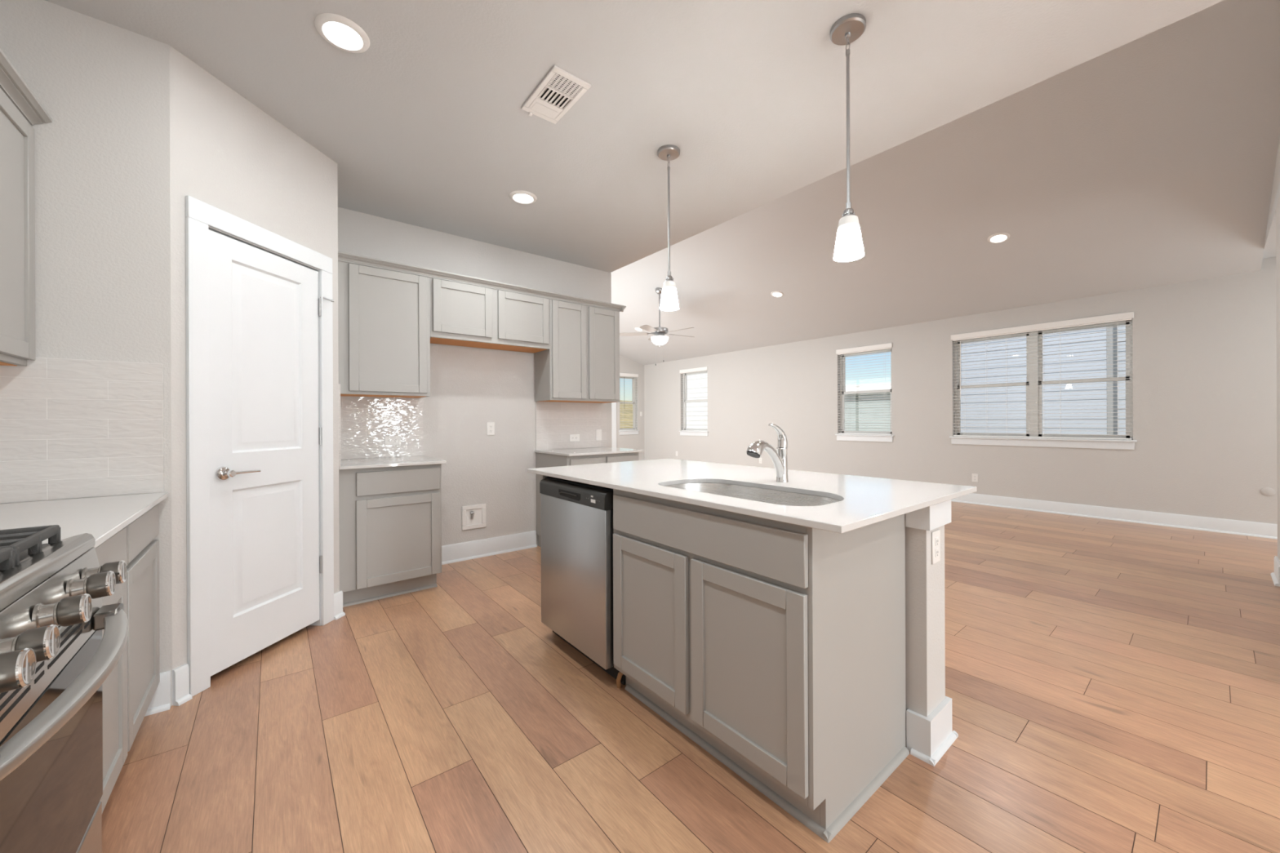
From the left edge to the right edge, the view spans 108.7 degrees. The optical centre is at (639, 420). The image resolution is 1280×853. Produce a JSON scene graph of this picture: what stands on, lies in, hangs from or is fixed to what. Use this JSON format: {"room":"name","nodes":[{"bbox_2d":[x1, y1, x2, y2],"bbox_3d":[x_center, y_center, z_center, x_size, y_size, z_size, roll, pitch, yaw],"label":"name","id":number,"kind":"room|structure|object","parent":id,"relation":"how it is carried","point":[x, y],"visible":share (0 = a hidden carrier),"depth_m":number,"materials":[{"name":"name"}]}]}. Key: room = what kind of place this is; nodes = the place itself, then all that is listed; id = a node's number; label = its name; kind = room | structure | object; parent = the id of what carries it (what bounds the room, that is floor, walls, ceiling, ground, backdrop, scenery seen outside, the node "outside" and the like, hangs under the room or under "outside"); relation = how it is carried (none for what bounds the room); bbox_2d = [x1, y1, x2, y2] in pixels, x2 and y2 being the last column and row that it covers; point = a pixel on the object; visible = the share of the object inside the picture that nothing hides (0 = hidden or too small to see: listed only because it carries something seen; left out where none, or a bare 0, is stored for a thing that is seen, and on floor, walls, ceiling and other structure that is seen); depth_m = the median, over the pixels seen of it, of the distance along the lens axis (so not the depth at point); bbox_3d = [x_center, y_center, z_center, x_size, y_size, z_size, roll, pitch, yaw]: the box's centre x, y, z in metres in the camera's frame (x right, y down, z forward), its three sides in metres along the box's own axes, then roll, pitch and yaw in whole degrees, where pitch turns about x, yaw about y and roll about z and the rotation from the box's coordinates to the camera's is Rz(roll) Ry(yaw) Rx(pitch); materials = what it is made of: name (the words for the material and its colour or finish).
{"room":"kitchen","nodes":[
{"label":"kitchen","id":0,"kind":"room"},
{"bbox_2d":[0,0,172,705],"bbox_3d":[-2.323,-0.188,1.676,0.869,2.757,0.082,0,0,-39],"label":"wall","id":1,"kind":"structure","parent":0,"point":[102,162],"depth_m":1.80,"materials":[{"name":"paint"}]},
{"bbox_2d":[0,357,164,503],"bbox_3d":[-2.223,0.030,1.696,0.645,0.530,0.010,0,0,-39],"label":"tile backsplash","id":2,"kind":"structure","parent":1,"relation":"attached to","point":[70,428],"depth_m":1.75,"materials":[{"name":"white tile"}]},
{"bbox_2d":[169,45,339,670],"bbox_3d":[-1.962,-0.190,2.341,0.120,2.757,0.943,0,0,8],"label":"wall","id":3,"kind":"structure","parent":0,"point":[227,153],"depth_m":2.14,"materials":[{"name":"paint"}]},
{"bbox_2d":[144,663,192,716],"bbox_3d":[-1.985,1.115,1.888,0.120,0.148,0.167,0,0,8],"label":"baseboard","id":4,"kind":"structure","parent":3,"relation":"attached to","point":[180,675],"depth_m":1.91,"materials":[{"name":"white wood"}]},
{"bbox_2d":[185,195,333,697],"bbox_3d":[-1.948,0.110,2.361,0.138,2.156,0.777,0,0,8],"label":"trim","id":5,"kind":"structure","parent":3,"relation":"attached to","point":[201,216],"depth_m":2.03,"materials":[{"name":"white wood"}]},
{"bbox_2d":[208,229,333,675],"bbox_3d":[-1.881,0.144,2.381,0.096,2.012,0.660,0,0,8],"label":"door","id":6,"kind":"structure","parent":3,"relation":"in","point":[266,563],"depth_m":2.31,"materials":[{"name":"white paint"}]},
{"bbox_2d":[333,591,345,620],"bbox_3d":[-1.822,1.114,2.773,0.031,0.148,0.071,0,0,8],"label":"baseboard","id":7,"kind":"structure","parent":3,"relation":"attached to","point":[338,597],"depth_m":2.77,"materials":[{"name":"white wood"}]},
{"bbox_2d":[337,207,612,546],"bbox_3d":[-1.153,-0.194,3.855,2.620,2.757,0.789,0,0,-39],"label":"wall","id":8,"kind":"structure","parent":0,"point":[471,388],"depth_m":4.00,"materials":[{"name":"paint"}]},
{"bbox_2d":[338,383,340,466],"bbox_3d":[-2.046,0.029,3.068,0.010,0.507,0.659,0,0,-39],"label":"tile backsplash","id":9,"kind":"structure","parent":8,"relation":"attached to","point":[339,384],"depth_m":2.81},
{"bbox_2d":[340,395,423,459],"bbox_3d":[-2.001,0.050,3.520,0.624,0.465,0.010,0,0,-39],"label":"tile backsplash","id":10,"kind":"structure","parent":8,"relation":"attached to","point":[365,421],"depth_m":3.52,"materials":[{"name":"white tile"}]},
{"bbox_2d":[384,435,400,445],"bbox_3d":[-1.923,0.154,3.570,0.115,0.070,0.008,0,0,-39],"label":"wall outlet","id":11,"kind":"object","parent":10,"relation":"attached to","point":[388,440],"visible":1,"depth_m":3.57,"materials":[{"name":"white plastic"}]},
{"bbox_2d":[337,261,430,398],"bbox_3d":[-1.914,-0.634,3.384,0.613,0.905,0.333,0,0,-39],"label":"upper cabinet","id":12,"kind":"object","parent":8,"relation":"attached to","point":[384,315],"visible":0.91,"depth_m":3.25,"materials":[{"name":"paint"}]},
{"bbox_2d":[462,503,485,530],"bbox_3d":[-1.429,0.831,3.962,0.205,0.203,0.030,0,0,-39],"label":"box","id":13,"kind":"object","parent":8,"relation":"attached to","point":[473,517],"visible":1,"depth_m":3.97,"materials":[{"name":"white plastic"}]},
{"bbox_2d":[441,530,537,564],"bbox_3d":[-1.369,1.112,4.009,1.005,0.148,0.031,0,0,-39],"label":"baseboard","id":14,"kind":"structure","parent":8,"relation":"attached to","point":[451,553],"depth_m":4.03,"materials":[{"name":"white wood"}]},
{"bbox_2d":[430,277,550,353],"bbox_3d":[-1.285,-0.862,3.888,0.999,0.456,0.333,0,0,-39],"label":"upper cabinet","id":15,"kind":"object","parent":8,"relation":"attached to","point":[462,314],"visible":0.97,"depth_m":3.73,"materials":[{"name":"paint"}]},
{"bbox_2d":[486,422,494,435],"bbox_3d":[-1.322,0.070,4.065,0.070,0.115,0.008,0,0,-39],"label":"wall outlet","id":16,"kind":"object","parent":8,"relation":"attached to","point":[490,425],"visible":1,"depth_m":4.06,"materials":[{"name":"white plastic"}]},
{"bbox_2d":[535,401,606,450],"bbox_3d":[-0.669,0.047,4.587,0.808,0.460,0.010,0,0,-39],"label":"tile backsplash","id":17,"kind":"structure","parent":8,"relation":"attached to","point":[555,422],"depth_m":4.55,"materials":[{"name":"white tile"}]},
{"bbox_2d":[569,434,579,441],"bbox_3d":[-0.653,0.171,4.587,0.115,0.070,0.008,0,0,-39],"label":"wall outlet","id":18,"kind":"object","parent":17,"relation":"attached to","point":[573,437],"visible":1,"depth_m":4.58,"materials":[{"name":"white plastic"}]},
{"bbox_2d":[595,429,601,440],"bbox_3d":[-0.427,0.147,4.768,0.070,0.115,0.008,0,0,-39],"label":"light switch","id":19,"kind":"object","parent":17,"relation":"attached to","point":[598,432],"visible":1,"depth_m":4.76,"materials":[{"name":"white plastic"}]},
{"bbox_2d":[534,298,619,403],"bbox_3d":[-0.594,-0.638,4.441,0.768,0.909,0.333,0,0,-39],"label":"upper cabinet","id":20,"kind":"object","parent":8,"relation":"attached to","point":[581,364],"visible":0.99,"depth_m":4.27,"materials":[{"name":"paint"}]},
{"bbox_2d":[337,250,626,311],"bbox_3d":[-1.198,-1.110,3.941,2.430,0.052,0.360,0,0,-39],"label":"crown molding","id":21,"kind":"structure","parent":20,"relation":"on","point":[342,256],"depth_m":3.61,"materials":[{"name":"paint"}]},
{"bbox_2d":[616,355,644,460],"bbox_3d":[-1.837,-0.912,10.659,5.260,4.200,0.160,0,0,-39],"label":"wall","id":22,"kind":"structure","parent":0,"point":[626,365],"depth_m":11.98,"materials":[{"name":"paint"}]},
{"bbox_2d":[611,402,616,447],"bbox_3d":[-1.029,0.115,11.188,1.115,2.140,0.018,0,0,-39],"label":"trim","id":23,"kind":"structure","parent":22,"relation":"attached to","point":[613,404],"depth_m":11.48,"materials":[{"name":"white wood"}]},
{"bbox_2d":[618,376,639,435],"bbox_3d":[-0.323,-0.411,11.843,0.636,1.535,0.190,0,0,-39],"label":"window","id":24,"kind":"structure","parent":22,"relation":"in","point":[633,402],"depth_m":12.02,"materials":[{"name":"plastic"}]},
{"bbox_2d":[619,373,638,430],"bbox_3d":[-0.296,-0.486,11.809,0.600,1.461,0.076,0,0,-39],"label":"window blind","id":25,"kind":"object","parent":24,"relation":"attached to","point":[624,375],"visible":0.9,"depth_m":11.78,"materials":[{"name":"white plastic"}]},
{"bbox_2d":[44,0,1279,272],"bbox_3d":[2.585,-1.638,2.090,9.060,0.100,8.224,0,0,-39],"label":"ceiling","id":26,"kind":"structure","parent":0,"point":[427,126],"depth_m":2.16,"materials":[{"name":"paint"}]},
{"bbox_2d":[314,13,369,53],"bbox_3d":[-1.206,-1.564,1.862,0.190,0.014,0.190,0,0,-39],"label":"recessed light","id":27,"kind":"object","parent":26,"relation":"in","point":[340,32],"visible":1,"depth_m":1.85,"materials":[{"name":"white plastic"}]},
{"bbox_2d":[509,190,537,204],"bbox_3d":[-0.822,-1.566,3.226,0.190,0.014,0.190,0,0,-39],"label":"recessed light","id":28,"kind":"object","parent":26,"relation":"in","point":[522,197],"visible":1,"depth_m":3.21,"materials":[{"name":"white plastic"}]},
{"bbox_2d":[521,65,591,124],"bbox_3d":[-0.414,-1.564,2.227,0.192,0.022,0.356,0,0,-39],"label":"ceiling vent","id":29,"kind":"object","parent":26,"relation":"in","point":[558,88],"visible":1,"depth_m":2.21,"materials":[{"name":"white plastic"}]},
{"bbox_2d":[657,144,679,311],"bbox_3d":[0.170,-1.117,2.686,0.132,0.922,0.132,0,0,-39],"label":"pendant light","id":30,"kind":"object","parent":26,"relation":"hanging from","point":[668,302],"visible":1,"depth_m":2.67,"materials":[{"name":"white glass"}]},
{"bbox_2d":[664,275,673,281],"bbox_3d":[0.171,-0.828,2.686,0.056,0.034,0.056,0,0,-39],"label":"socket","id":31,"kind":"object","parent":30,"relation":"attached to","point":[668,278],"depth_m":2.67,"materials":[{"name":"silver metal"}]},
{"bbox_2d":[830,13,866,262],"bbox_3d":[0.837,-1.119,1.845,0.132,0.922,0.132,0,0,-39],"label":"pendant light","id":32,"kind":"object","parent":26,"relation":"hanging from","point":[846,30],"visible":1,"depth_m":1.83,"materials":[{"name":"white glass"}]},
{"bbox_2d":[841,208,855,217],"bbox_3d":[0.838,-0.831,1.845,0.056,0.034,0.056,0,0,-39],"label":"socket","id":33,"kind":"object","parent":32,"relation":"attached to","point":[849,212],"depth_m":1.83,"materials":[{"name":"silver metal"}]},
{"bbox_2d":[102,501,1279,852],"bbox_3d":[0.863,1.177,4.209,9.200,0.002,13.700,0,0,-39],"label":"floor","id":34,"kind":"structure","parent":0,"point":[1113,686],"depth_m":1.71,"materials":[{"name":"brown wood"}]},
{"bbox_2d":[0,524,128,852],"bbox_3d":[-1.294,0.713,0.639,0.754,0.946,0.760,0,0,-39],"label":"range","id":35,"kind":"object","parent":34,"relation":"on","point":[55,660],"visible":1,"depth_m":0.85,"materials":[{"name":"silver metal"}]},
{"bbox_2d":[0,543,49,572],"bbox_3d":[-1.354,0.292,0.593,0.605,0.018,0.752,0,0,-39],"label":"cooktop","id":36,"kind":"object","parent":35,"relation":"in","point":[27,555],"depth_m":0.94,"materials":[{"name":"silver metal"}]},
{"bbox_2d":[94,526,127,813],"bbox_3d":[-1.740,0.751,1.087,0.633,0.874,0.487,0,0,-39],"label":"base cabinet","id":37,"kind":"object","parent":34,"relation":"on","point":[114,688],"visible":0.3,"depth_m":1.37,"materials":[{"name":"paint"}]},
{"bbox_2d":[0,492,168,548],"bbox_3d":[-1.895,0.304,1.301,0.660,0.020,1.014,0,0,-39],"label":"countertop","id":38,"kind":"structure","parent":37,"relation":"on","point":[102,517],"depth_m":1.45,"materials":[{"name":"stone"}]},
{"bbox_2d":[126,503,159,751],"bbox_3d":[-2.059,0.752,1.485,0.633,0.874,0.532,0,0,-39],"label":"base cabinet","id":39,"kind":"object","parent":34,"relation":"on","point":[142,552],"visible":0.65,"depth_m":1.66,"materials":[{"name":"paint"}]},
{"bbox_2d":[338,463,441,607],"bbox_3d":[-1.820,0.745,3.276,0.612,0.886,0.610,0,0,-39],"label":"base cabinet","id":40,"kind":"object","parent":34,"relation":"on","point":[390,517],"visible":0.88,"depth_m":3.03,"materials":[{"name":"paint"}]},
{"bbox_2d":[338,455,445,470],"bbox_3d":[-1.806,0.292,3.269,0.632,0.020,0.644,0,0,-39],"label":"countertop","id":41,"kind":"structure","parent":40,"relation":"on","point":[366,463],"depth_m":3.15,"materials":[{"name":"stone"}]},
{"bbox_2d":[540,475,548,542],"bbox_3d":[-0.299,0.735,2.713,0.612,0.894,0.030,0,0,-39],"label":"end panel","id":42,"kind":"object","parent":34,"relation":"on","point":[542,477],"visible":0.11,"depth_m":2.53,"materials":[{"name":"paint"}]},
{"bbox_2d":[539,476,626,688],"bbox_3d":[-0.109,0.744,2.423,0.627,0.877,0.648,0,0,-39],"label":"dishwasher","id":43,"kind":"object","parent":34,"relation":"on","point":[577,517],"visible":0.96,"depth_m":2.16,"materials":[{"name":"silver metal"}]},
{"bbox_2d":[535,452,638,546],"bbox_3d":[-0.490,0.739,4.341,0.775,0.886,0.610,0,0,-39],"label":"base cabinet","id":44,"kind":"object","parent":34,"relation":"on","point":[542,460],"visible":0.1,"depth_m":4.16,"materials":[{"name":"paint"}]},
{"bbox_2d":[534,447,644,456],"bbox_3d":[-0.475,0.286,4.335,0.815,0.020,0.644,0,0,-39],"label":"countertop","id":45,"kind":"structure","parent":44,"relation":"on","point":[591,451],"depth_m":4.20,"materials":[{"name":"stone"}]},
{"bbox_2d":[613,488,909,843],"bbox_3d":[0.415,0.732,1.808,0.627,0.894,0.963,0,0,-39],"label":"base cabinet","id":46,"kind":"object","parent":34,"relation":"on","point":[777,648],"visible":0.93,"depth_m":1.46,"materials":[{"name":"paint"}]},
{"bbox_2d":[527,458,977,533],"bbox_3d":[0.349,0.275,2.193,1.056,0.020,1.821,0,0,-39],"label":"countertop","id":47,"kind":"structure","parent":46,"relation":"on","point":[864,501],"depth_m":1.80,"materials":[{"name":"stone"}]},
{"bbox_2d":[664,482,839,506],"bbox_3d":[0.404,0.388,1.774,0.411,0.205,0.793,0,0,-39],"label":"sink","id":48,"kind":"object","parent":47,"relation":"in","point":[766,495],"visible":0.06,"depth_m":1.94,"materials":[{"name":"silver metal"}]},
{"bbox_2d":[746,422,788,482],"bbox_3d":[0.536,0.137,1.920,0.249,0.253,0.063,0,0,-39],"label":"faucet","id":49,"kind":"object","parent":47,"relation":"on","point":[779,457],"visible":1,"depth_m":1.95,"materials":[{"name":"silver metal"}]},
{"bbox_2d":[905,499,958,766],"bbox_3d":[0.551,0.731,2.308,0.238,0.894,1.726,0,0,-39],"label":"island post","id":50,"kind":"object","parent":34,"relation":"on","point":[930,734],"visible":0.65,"depth_m":1.63,"materials":[{"name":"paint"}]},
{"bbox_2d":[931,529,940,564],"bbox_3d":[1.066,0.453,1.651,0.070,0.115,0.008,0,0,-39],"label":"wall outlet","id":51,"kind":"object","parent":50,"relation":"attached to","point":[935,535],"visible":1,"depth_m":1.64,"materials":[{"name":"white plastic"}]},
{"bbox_2d":[935,537,938,546],"bbox_3d":[1.067,0.433,1.649,0.029,0.029,0.002,0,0,-39],"label":"receptacle","id":52,"kind":"object","parent":51,"relation":"attached to","point":[936,538],"depth_m":1.65,"materials":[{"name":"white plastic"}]},
{"bbox_2d":[935,547,938,557],"bbox_3d":[1.068,0.473,1.649,0.029,0.029,0.002,0,0,-39],"label":"receptacle","id":53,"kind":"object","parent":51,"relation":"attached to","point":[936,548],"depth_m":1.65,"materials":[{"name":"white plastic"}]},
{"bbox_2d":[611,0,1279,364],"bbox_3d":[1.278,-2.116,6.927,5.052,1.388,9.807,0,0,-39],"label":"sloped ceiling","id":54,"kind":"structure","parent":0,"point":[1148,161],"depth_m":4.41,"materials":[{"name":"paint"}]},
{"bbox_2d":[634,327,643,331],"bbox_3d":[-0.022,-1.899,9.538,0.184,0.054,0.190,0,0,-34],"label":"recessed light","id":55,"kind":"object","parent":54,"relation":"attached to","point":[638,329],"visible":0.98,"depth_m":9.51,"materials":[{"name":"white plastic"}]},
{"bbox_2d":[619,287,694,365],"bbox_3d":[0.361,-1.538,7.517,1.289,1.264,1.282,0,0,-39],"label":"ceiling fan","id":56,"kind":"object","parent":54,"relation":"hanging from","point":[658,338],"visible":0.98,"depth_m":7.46,"materials":[{"name":"silver metal"}]},
{"bbox_2d":[770,291,783,297],"bbox_3d":[2.071,-1.908,6.923,0.184,0.054,0.190,0,0,-34],"label":"recessed light","id":57,"kind":"object","parent":54,"relation":"attached to","point":[775,294],"visible":1,"depth_m":6.90,"materials":[{"name":"white plastic"}]},
{"bbox_2d":[986,232,1010,243],"bbox_3d":[3.761,-1.915,4.812,0.184,0.054,0.190,0,0,-34],"label":"recessed light","id":58,"kind":"object","parent":54,"relation":"attached to","point":[998,237],"visible":1,"depth_m":4.80,"materials":[{"name":"white plastic"}]},
{"bbox_2d":[644,257,1277,524],"bbox_3d":[4.327,-0.289,6.979,0.160,2.900,13.687,0,0,-39],"label":"wall","id":59,"kind":"structure","parent":0,"point":[1204,351],"depth_m":5.68,"materials":[{"name":"paint"}]},
{"bbox_2d":[679,370,708,435],"bbox_3d":[1.297,-0.418,10.731,0.190,1.535,0.934,0,0,-39],"label":"window","id":60,"kind":"structure","parent":59,"relation":"in","point":[682,433],"depth_m":10.90,"materials":[{"name":"plastic"}]},
{"bbox_2d":[679,366,707,431],"bbox_3d":[1.262,-0.493,10.704,0.076,1.461,0.898,0,0,-39],"label":"window blind","id":61,"kind":"object","parent":60,"relation":"attached to","point":[704,368],"visible":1,"depth_m":10.68,"materials":[{"name":"white plastic"}]},
{"bbox_2d":[835,348,893,442],"bbox_3d":[3.757,-0.429,7.657,0.190,1.535,0.956,0,0,-39],"label":"window","id":62,"kind":"structure","parent":59,"relation":"in","point":[864,437],"depth_m":7.75,"materials":[{"name":"plastic"}]},
{"bbox_2d":[835,342,892,435],"bbox_3d":[3.723,-0.504,7.630,0.076,1.461,0.920,0,0,-39],"label":"window blind","id":63,"kind":"object","parent":62,"relation":"attached to","point":[875,348],"visible":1,"depth_m":7.58,"materials":[{"name":"white plastic"}]},
{"bbox_2d":[972,473,977,482],"bbox_3d":[4.679,0.798,6.410,0.008,0.115,0.070,0,0,-39],"label":"wall outlet","id":64,"kind":"object","parent":59,"relation":"attached to","point":[975,477],"visible":1,"depth_m":6.41,"materials":[{"name":"white plastic"}]},
{"bbox_2d":[949,320,1137,449],"bbox_3d":[5.112,-0.435,5.965,0.190,1.535,1.839,0,0,-39],"label":"window","id":65,"kind":"structure","parent":59,"relation":"in","point":[1033,423],"depth_m":5.95,"materials":[{"name":"plastic"}]},
{"bbox_2d":[951,311,1133,439],"bbox_3d":[5.077,-0.509,5.938,0.076,1.461,1.803,0,0,-39],"label":"window blind","id":66,"kind":"object","parent":65,"relation":"attached to","point":[1122,317],"visible":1,"depth_m":5.80,"materials":[{"name":"plastic"}]},
{"bbox_2d":[951,493,1277,539],"bbox_3d":[4.258,1.091,6.919,0.031,0.142,13.287,0,0,-39],"label":"baseboard","id":67,"kind":"structure","parent":59,"relation":"attached to","point":[1262,530],"depth_m":5.23,"materials":[{"name":"white wood"}]},
{"bbox_2d":[1261,487,1275,496],"bbox_3d":[6.192,0.700,4.522,0.005,0.084,0.084,0,0,-39],"label":"round cover","id":68,"kind":"object","parent":59,"relation":"attached to","point":[1268,491],"visible":1,"depth_m":4.52,"materials":[{"name":"paint"}]},
{"bbox_2d":[1266,137,1279,226],"bbox_3d":[3.978,-2.208,2.730,4.022,1.027,0.120,0,0,-39],"label":"wall","id":69,"kind":"structure","parent":0,"point":[1277,174],"depth_m":3.44,"materials":[{"name":"paint"}]},
{"bbox_2d":[1275,195,1279,561],"bbox_3d":[4.956,-0.220,1.228,2.475,2.757,3.682,0,0,-39],"label":"wall","id":70,"kind":"structure","parent":0,"point":[1277,207],"depth_m":3.35,"materials":[{"name":"paint"}]},
{"bbox_2d":[1270,555,1279,586],"bbox_3d":[4.622,1.089,3.334,0.375,0.142,0.031,0,0,-39],"label":"baseboard","id":71,"kind":"structure","parent":70,"relation":"attached to","point":[1275,575],"depth_m":3.30,"materials":[{"name":"white wood"}]},
{"bbox_3d":[-0.428,-0.197,-1.227,0.200,2.757,6.818,0,0,-39],"label":"wall","id":72,"kind":"structure","parent":0,"visible":0},
{"bbox_2d":[0,48,52,365],"bbox_3d":[-2.038,-0.664,1.232,0.358,0.930,0.967,0,0,-39],"label":"upper cabinet","id":73,"kind":"object","parent":72,"relation":"attached to","point":[17,184],"depth_m":1.58,"materials":[{"name":"paint"}]},
{"label":"outside","id":74,"kind":"structure","parent":0,"visible":0},
{"bbox_3d":[0.782,1.652,23.036,90.000,0.250,115.000,0,0,-39],"label":"ground","id":75,"kind":"structure","parent":74,"visible":0},
{"bbox_2d":[685,373,707,428],"bbox_3d":[4.249,-2.213,18.844,6.800,7.450,3.500,0,0,-39],"label":"neighbor house","id":76,"kind":"structure","parent":75,"relation":"on","point":[689,413],"depth_m":16.87,"materials":[{"name":"white"}]},
{"bbox_2d":[844,382,890,431],"bbox_3d":[11.341,0.026,20.478,7.100,2.910,7.800,0,0,-39],"label":"neighbor house","id":77,"kind":"structure","parent":75,"relation":"on","point":[850,410],"depth_m":18.20,"materials":[{"name":"white"}]},
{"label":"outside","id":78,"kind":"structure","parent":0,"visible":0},
{"bbox_2d":[619,400,632,428],"bbox_3d":[-15.631,-0.858,35.525,60.000,4.911,40.000,0,0,-39],"label":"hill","id":79,"kind":"structure","parent":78,"point":[628,410],"depth_m":38.30,"materials":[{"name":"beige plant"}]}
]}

